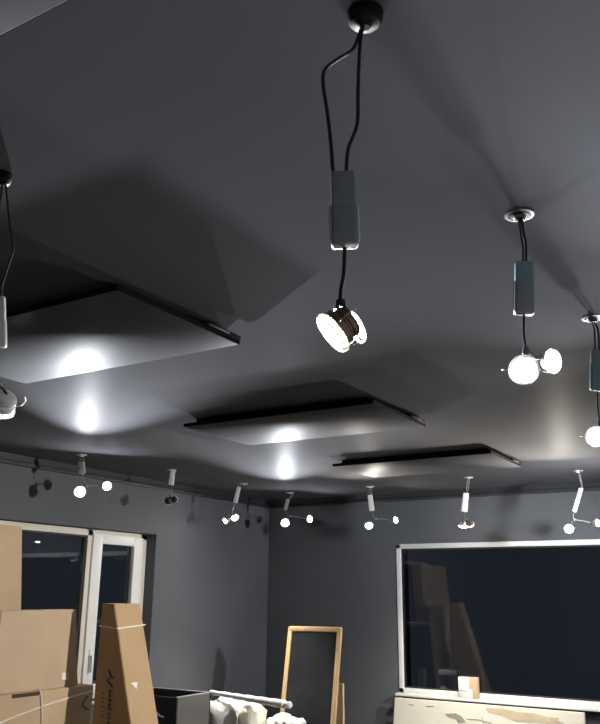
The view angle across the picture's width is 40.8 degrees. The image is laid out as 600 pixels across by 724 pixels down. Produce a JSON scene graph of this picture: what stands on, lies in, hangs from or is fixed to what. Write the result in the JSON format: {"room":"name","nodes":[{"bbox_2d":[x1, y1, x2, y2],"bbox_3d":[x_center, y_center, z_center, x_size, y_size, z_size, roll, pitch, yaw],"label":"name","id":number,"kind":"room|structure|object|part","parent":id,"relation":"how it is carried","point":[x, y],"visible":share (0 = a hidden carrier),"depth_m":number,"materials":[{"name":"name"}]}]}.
{"room":"studio","nodes":[
{"label":"studio","id":0,"kind":"room"},
{"bbox_2d":[0,463,268,723],"bbox_3d":[-3.213,1.757,5.280,0.300,2.700,10.900,-9,-19,30],"label":"wall","id":1,"kind":"structure","parent":0,"point":[205,596],"depth_m":8.26,"materials":[{"name":"paint"}]},
{"bbox_2d":[0,520,146,703],"bbox_3d":[-2.325,2.081,6.635,0.350,1.490,3.000,-9,-19,30],"label":"window","id":2,"kind":"structure","parent":1,"relation":"in","point":[82,570],"depth_m":7.24,"materials":[{"name":"black glass"}]},
{"bbox_3d":[-2.548,1.987,6.353,0.012,1.370,2.160,-9,-19,30],"label":"glass pane","id":3,"kind":"part","parent":2,"relation":"part of","materials":[{"name":"blue"}]},
{"bbox_3d":[-1.856,2.656,7.161,0.048,0.190,0.030,-9,-19,30],"label":"handle","id":4,"kind":"part","parent":2,"relation":"part of","materials":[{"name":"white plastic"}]},
{"bbox_3d":[-1.771,2.338,7.535,0.012,1.250,0.445,-9,-19,30],"label":"glass pane","id":5,"kind":"part","parent":2,"relation":"part of","materials":[{"name":"blue"}]},
{"bbox_3d":[-1.764,2.338,7.534,0.085,1.390,0.670,-9,-19,30],"label":"sash","id":6,"kind":"part","parent":2,"relation":"part of","materials":[{"name":"white plastic"}]},
{"bbox_2d":[0,451,270,507],"bbox_3d":[-3.083,0.467,5.518,0.035,0.088,10.400,-9,-19,30],"label":"trim","id":7,"kind":"structure","parent":1,"relation":"attached to","point":[7,458],"depth_m":7.67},
{"bbox_2d":[0,0,599,500],"bbox_3d":[-0.456,-0.051,4.058,6.770,0.150,10.920,-9,-19,30],"label":"ceiling","id":8,"kind":"structure","parent":0,"point":[175,154],"depth_m":2.44,"materials":[{"name":"paint"}]},
{"bbox_2d":[0,170,25,419],"bbox_3d":[-0.768,-0.177,2.123,0.108,0.692,0.121,-9,-19,30],"label":"spotlight","id":9,"kind":"object","parent":8,"relation":"hanging from","point":[8,400],"visible":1,"depth_m":2.09,"materials":[{"name":"black plastic"}]},
{"bbox_3d":[-0.800,-0.332,2.157,0.035,0.365,0.007,7,-17,-22],"label":"cord","id":10,"kind":"part","parent":9,"relation":"part of","materials":[{"name":"rubber"}]},
{"bbox_3d":[-0.791,-0.333,2.161,0.033,0.363,0.043,-9,-19,30],"label":"cord","id":11,"kind":"part","parent":9,"relation":"part of","materials":[{"name":"rubber"}]},
{"bbox_2d":[0,0,69,35],"bbox_3d":[-1.056,-0.711,1.442,1.380,0.054,0.756,-9,-19,30],"label":"heater","id":12,"kind":"object","parent":8,"relation":"attached to","point":[13,13],"visible":1,"depth_m":1.51,"materials":[{"name":"metal"}]},
{"bbox_2d":[74,454,111,497],"bbox_3d":[-1.707,0.950,6.663,0.335,0.353,0.093,8,-18,-22],"label":"spotlight","id":13,"kind":"object","parent":8,"relation":"hanging from","point":[79,491],"visible":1,"depth_m":6.62,"materials":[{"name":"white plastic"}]},
{"bbox_2d":[0,284,240,383],"bbox_3d":[-1.040,-0.098,3.554,1.380,0.054,0.756,-9,-19,30],"label":"ceiling panel","id":14,"kind":"object","parent":8,"relation":"attached to","point":[116,325],"visible":1,"depth_m":3.40,"materials":[{"name":"metal"}]},
{"bbox_3d":[-1.040,-0.107,3.555,1.260,0.036,0.650,-9,-19,30],"label":"mounting frame","id":15,"kind":"part","parent":14,"relation":"part of","materials":[{"name":"black metal"}]},
{"bbox_2d":[164,469,177,504],"bbox_3d":[-1.175,1.133,7.375,0.129,0.353,0.103,4,-16,-11],"label":"spotlight","id":16,"kind":"object","parent":8,"relation":"hanging from","point":[168,500],"visible":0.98,"depth_m":7.35,"materials":[{"name":"black plastic"}]},
{"bbox_2d":[223,483,247,523],"bbox_3d":[-0.657,1.425,8.220,0.242,0.448,0.087,1,-16,0],"label":"spotlight","id":17,"kind":"object","parent":8,"relation":"hanging from","point":[234,517],"visible":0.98,"depth_m":8.19,"materials":[{"name":"black plastic"}]},
{"bbox_2d":[279,492,312,526],"bbox_3d":[-0.044,1.636,8.911,0.373,0.378,0.097,2,-16,-3],"label":"spotlight","id":18,"kind":"object","parent":8,"relation":"hanging from","point":[284,522],"visible":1,"depth_m":8.88,"materials":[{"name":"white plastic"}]},
{"bbox_2d":[184,397,425,444],"bbox_3d":[0.029,0.394,5.208,1.380,0.054,0.756,-9,-19,30],"label":"ceiling panel","id":19,"kind":"object","parent":8,"relation":"attached to","point":[360,415],"visible":1,"depth_m":5.09,"materials":[{"name":"metal"}]},
{"bbox_3d":[0.029,0.385,5.209,1.260,0.036,0.650,-9,-19,30],"label":"mounting frame","id":20,"kind":"part","parent":19,"relation":"part of","materials":[{"name":"black metal"}]},
{"bbox_2d":[316,0,383,351],"bbox_3d":[0.097,-0.346,1.488,0.125,0.704,0.170,-9,-19,30],"label":"spotlight","id":21,"kind":"object","parent":8,"relation":"hanging from","point":[341,327],"visible":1,"depth_m":1.46,"materials":[{"name":"black plastic"}]},
{"bbox_3d":[0.085,-0.504,1.530,0.089,0.356,0.008,0,-16,3],"label":"cord","id":22,"kind":"part","parent":21,"relation":"part of","materials":[{"name":"rubber"}]},
{"bbox_3d":[0.076,-0.155,1.429,0.015,0.126,0.007,0,-16,2],"label":"cord","id":23,"kind":"part","parent":21,"relation":"part of","materials":[{"name":"rubber"}]},
{"bbox_3d":[0.104,-0.504,1.529,0.050,0.355,0.008,-1,-16,4],"label":"cord","id":24,"kind":"part","parent":21,"relation":"part of","materials":[{"name":"rubber"}]},
{"bbox_2d":[363,486,397,528],"bbox_3d":[0.831,1.494,8.339,0.358,0.466,0.095,0,-16,3],"label":"spotlight","id":25,"kind":"object","parent":8,"relation":"hanging from","point":[368,525],"visible":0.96,"depth_m":8.31,"materials":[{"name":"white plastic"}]},
{"bbox_2d":[333,448,521,477],"bbox_3d":[1.060,0.849,6.739,1.380,0.054,0.756,-9,-19,30],"label":"heater","id":26,"kind":"object","parent":8,"relation":"attached to","point":[483,458],"visible":1,"depth_m":6.61,"materials":[{"name":"metal"}]},
{"bbox_3d":[1.060,0.840,6.739,1.260,0.036,0.650,-9,-19,30],"label":"mounting frame","id":27,"kind":"part","parent":26,"relation":"part of","materials":[{"name":"black metal"}]},
{"bbox_2d":[458,477,473,527],"bbox_3d":[1.569,1.329,7.626,0.156,0.474,0.111,-3,-17,12],"label":"spotlight","id":28,"kind":"object","parent":8,"relation":"hanging from","point":[464,506],"visible":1,"depth_m":7.60,"materials":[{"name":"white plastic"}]},
{"bbox_2d":[501,208,561,384],"bbox_3d":[0.659,-0.189,2.337,0.165,0.520,0.096,-2,-16,8],"label":"spotlight","id":29,"kind":"object","parent":8,"relation":"hanging from","point":[523,369],"visible":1,"depth_m":2.31,"materials":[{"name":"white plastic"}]},
{"bbox_3d":[0.654,-0.355,2.381,0.013,0.163,0.007,-2,-16,10],"label":"cord","id":30,"kind":"part","parent":29,"relation":"part of","materials":[{"name":"rubber"}]},
{"bbox_3d":[0.660,-0.355,2.379,0.018,0.165,0.007,-5,-17,18],"label":"cord","id":31,"kind":"part","parent":29,"relation":"part of","materials":[{"name":"rubber"}]},
{"bbox_3d":[0.642,-0.088,2.306,0.012,0.123,0.007,-3,-17,13],"label":"cord","id":32,"kind":"part","parent":29,"relation":"part of","materials":[{"name":"rubber"}]},
{"bbox_2d":[563,470,599,533],"bbox_3d":[2.475,1.234,7.150,0.320,0.561,0.098,-4,-17,16],"label":"spotlight","id":33,"kind":"object","parent":8,"relation":"hanging from","point":[568,528],"visible":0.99,"depth_m":7.13,"materials":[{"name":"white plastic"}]},
{"bbox_2d":[579,314,599,447],"bbox_3d":[1.192,0.076,3.214,0.181,0.530,0.098,-3,-17,12],"label":"spotlight","id":34,"kind":"object","parent":8,"relation":"hanging from","point":[592,436],"visible":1,"depth_m":3.20,"materials":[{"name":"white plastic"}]},
{"bbox_3d":[1.190,-0.102,3.260,0.014,0.145,0.007,-4,-17,17],"label":"cord","id":35,"kind":"part","parent":34,"relation":"part of","materials":[{"name":"rubber"}]},
{"bbox_3d":[1.199,-0.102,3.256,0.022,0.145,0.007,-6,-17,22],"label":"cord","id":36,"kind":"part","parent":34,"relation":"part of","materials":[{"name":"rubber"}]},
{"bbox_3d":[1.177,0.174,3.183,0.011,0.145,0.007,-2,-16,9],"label":"cord","id":37,"kind":"part","parent":34,"relation":"part of","materials":[{"name":"rubber"}]},
{"bbox_2d":[265,490,599,723],"bbox_3d":[2.440,2.578,7.897,6.450,2.700,0.300,-9,-19,30],"label":"wall","id":38,"kind":"structure","parent":0,"point":[331,570],"depth_m":8.79,"materials":[{"name":"paint"}]},
{"bbox_2d":[270,481,599,507],"bbox_3d":[2.296,1.294,8.166,6.215,0.088,0.035,-9,-19,30],"label":"trim","id":39,"kind":"structure","parent":38,"relation":"attached to","point":[593,485],"depth_m":8.60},
{"bbox_2d":[395,539,599,711],"bbox_3d":[2.271,2.521,7.839,2.905,1.527,0.200,-9,-19,30],"label":"window","id":40,"kind":"structure","parent":38,"relation":"in","point":[522,618],"depth_m":8.00,"materials":[{"name":"black glass"}]},
{"bbox_2d":[458,676,479,698],"bbox_3d":[1.667,3.213,7.955,0.190,0.195,0.078,-9,-19,30],"label":"carton","id":41,"kind":"object","parent":40,"relation":"on","point":[468,686],"visible":1,"depth_m":7.92,"materials":[{"name":"cardboard"}]},
{"bbox_3d":[2.236,3.230,7.589,2.905,0.026,0.100,-9,-19,30],"label":"sill","id":42,"kind":"part","parent":40,"relation":"part of","materials":[{"name":"white plastic"}]},
{"bbox_3d":[-0.486,2.685,3.264,6.770,0.150,10.920,-9,-19,30],"label":"floor","id":43,"kind":"structure","parent":0,"visible":0},
{"bbox_2d":[0,524,21,609],"bbox_3d":[-2.429,2.179,5.643,0.349,2.108,1.120,-9,-19,30],"label":"carton","id":44,"kind":"object","parent":43,"relation":"on","point":[10,536],"visible":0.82,"depth_m":6.15,"materials":[{"name":"cardboard"}]},
{"bbox_2d":[0,683,92,723],"bbox_3d":[-2.042,2.735,5.468,0.274,0.950,1.410,-9,-19,30],"label":"carton","id":45,"kind":"object","parent":43,"relation":"on","point":[71,704],"visible":0.96,"depth_m":5.74,"materials":[{"name":"cardboard"}]},
{"bbox_2d":[0,609,77,693],"bbox_3d":[-1.954,2.081,5.845,0.222,0.545,0.779,-9,-19,30],"label":"carton","id":46,"kind":"object","parent":45,"relation":"on","point":[38,648],"visible":1,"depth_m":5.78,"materials":[{"name":"cardboard"}]},
{"bbox_2d":[92,603,157,723],"bbox_3d":[-1.173,2.540,5.803,0.628,1.530,0.292,-9,-19,30],"label":"carton","id":47,"kind":"object","parent":43,"relation":"on","point":[124,694],"visible":1,"depth_m":5.88,"materials":[{"name":"cardboard"}]},
{"bbox_2d":[153,687,210,723],"bbox_3d":[-1.225,3.329,7.139,0.670,0.757,0.498,-9,-19,30],"label":"crate","id":48,"kind":"object","parent":43,"relation":"on","point":[173,706],"visible":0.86,"depth_m":7.01,"materials":[{"name":"grey plastic"}]},
{"bbox_2d":[210,696,246,723],"bbox_3d":[-0.659,3.477,7.531,0.478,0.704,0.507,-9,-19,30],"label":"plastic bag","id":49,"kind":"object","parent":43,"relation":"on","point":[223,710],"visible":0.48,"depth_m":7.38,"materials":[{"name":"white plastic"}]},
{"bbox_2d":[210,690,292,708],"bbox_3d":[-0.455,3.034,7.253,0.074,0.071,1.071,16,-22,-42],"label":"roll","id":50,"kind":"object","parent":49,"relation":"on","point":[273,702],"visible":1,"depth_m":7.15,"materials":[{"name":"white paper"}]},
{"bbox_2d":[238,702,268,723],"bbox_3d":[-0.427,3.403,7.214,0.203,0.674,0.284,-9,-19,30],"label":"pack","id":51,"kind":"object","parent":43,"relation":"on","point":[250,713],"visible":0.91,"depth_m":7.21},
{"bbox_2d":[266,712,306,723],"bbox_3d":[-0.128,3.410,7.114,0.349,0.611,0.370,-9,-19,30],"label":"plastic bag","id":52,"kind":"object","parent":43,"relation":"on","point":[281,718],"visible":1,"depth_m":7.09,"materials":[{"name":"white plastic"}]},
{"bbox_2d":[280,626,341,723],"bbox_3d":[0.084,3.179,7.567,0.614,1.323,0.267,-9,-19,30],"label":"chalkboard","id":53,"kind":"object","parent":43,"relation":"on","point":[313,654],"visible":1,"depth_m":7.66,"materials":[{"name":"brown wood"}]},
{"bbox_3d":[0.144,2.600,7.840,0.600,0.050,0.035,-10,-29,30],"label":"rail","id":54,"kind":"part","parent":53,"relation":"part of","materials":[{"name":"brown wood"}]},
{"bbox_2d":[336,683,344,723],"bbox_3d":[0.371,3.461,7.611,0.103,0.800,0.050,-9,-19,30],"label":"batten","id":55,"kind":"object","parent":43,"relation":"on","point":[340,718],"visible":0.6,"depth_m":7.64,"materials":[{"name":"brown wood"}]},
{"bbox_2d":[393,697,585,723],"bbox_3d":[1.746,3.598,7.691,1.935,0.612,0.040,-9,-19,30],"label":"sheet","id":56,"kind":"object","parent":43,"relation":"on","point":[406,710],"visible":1,"depth_m":7.79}
]}

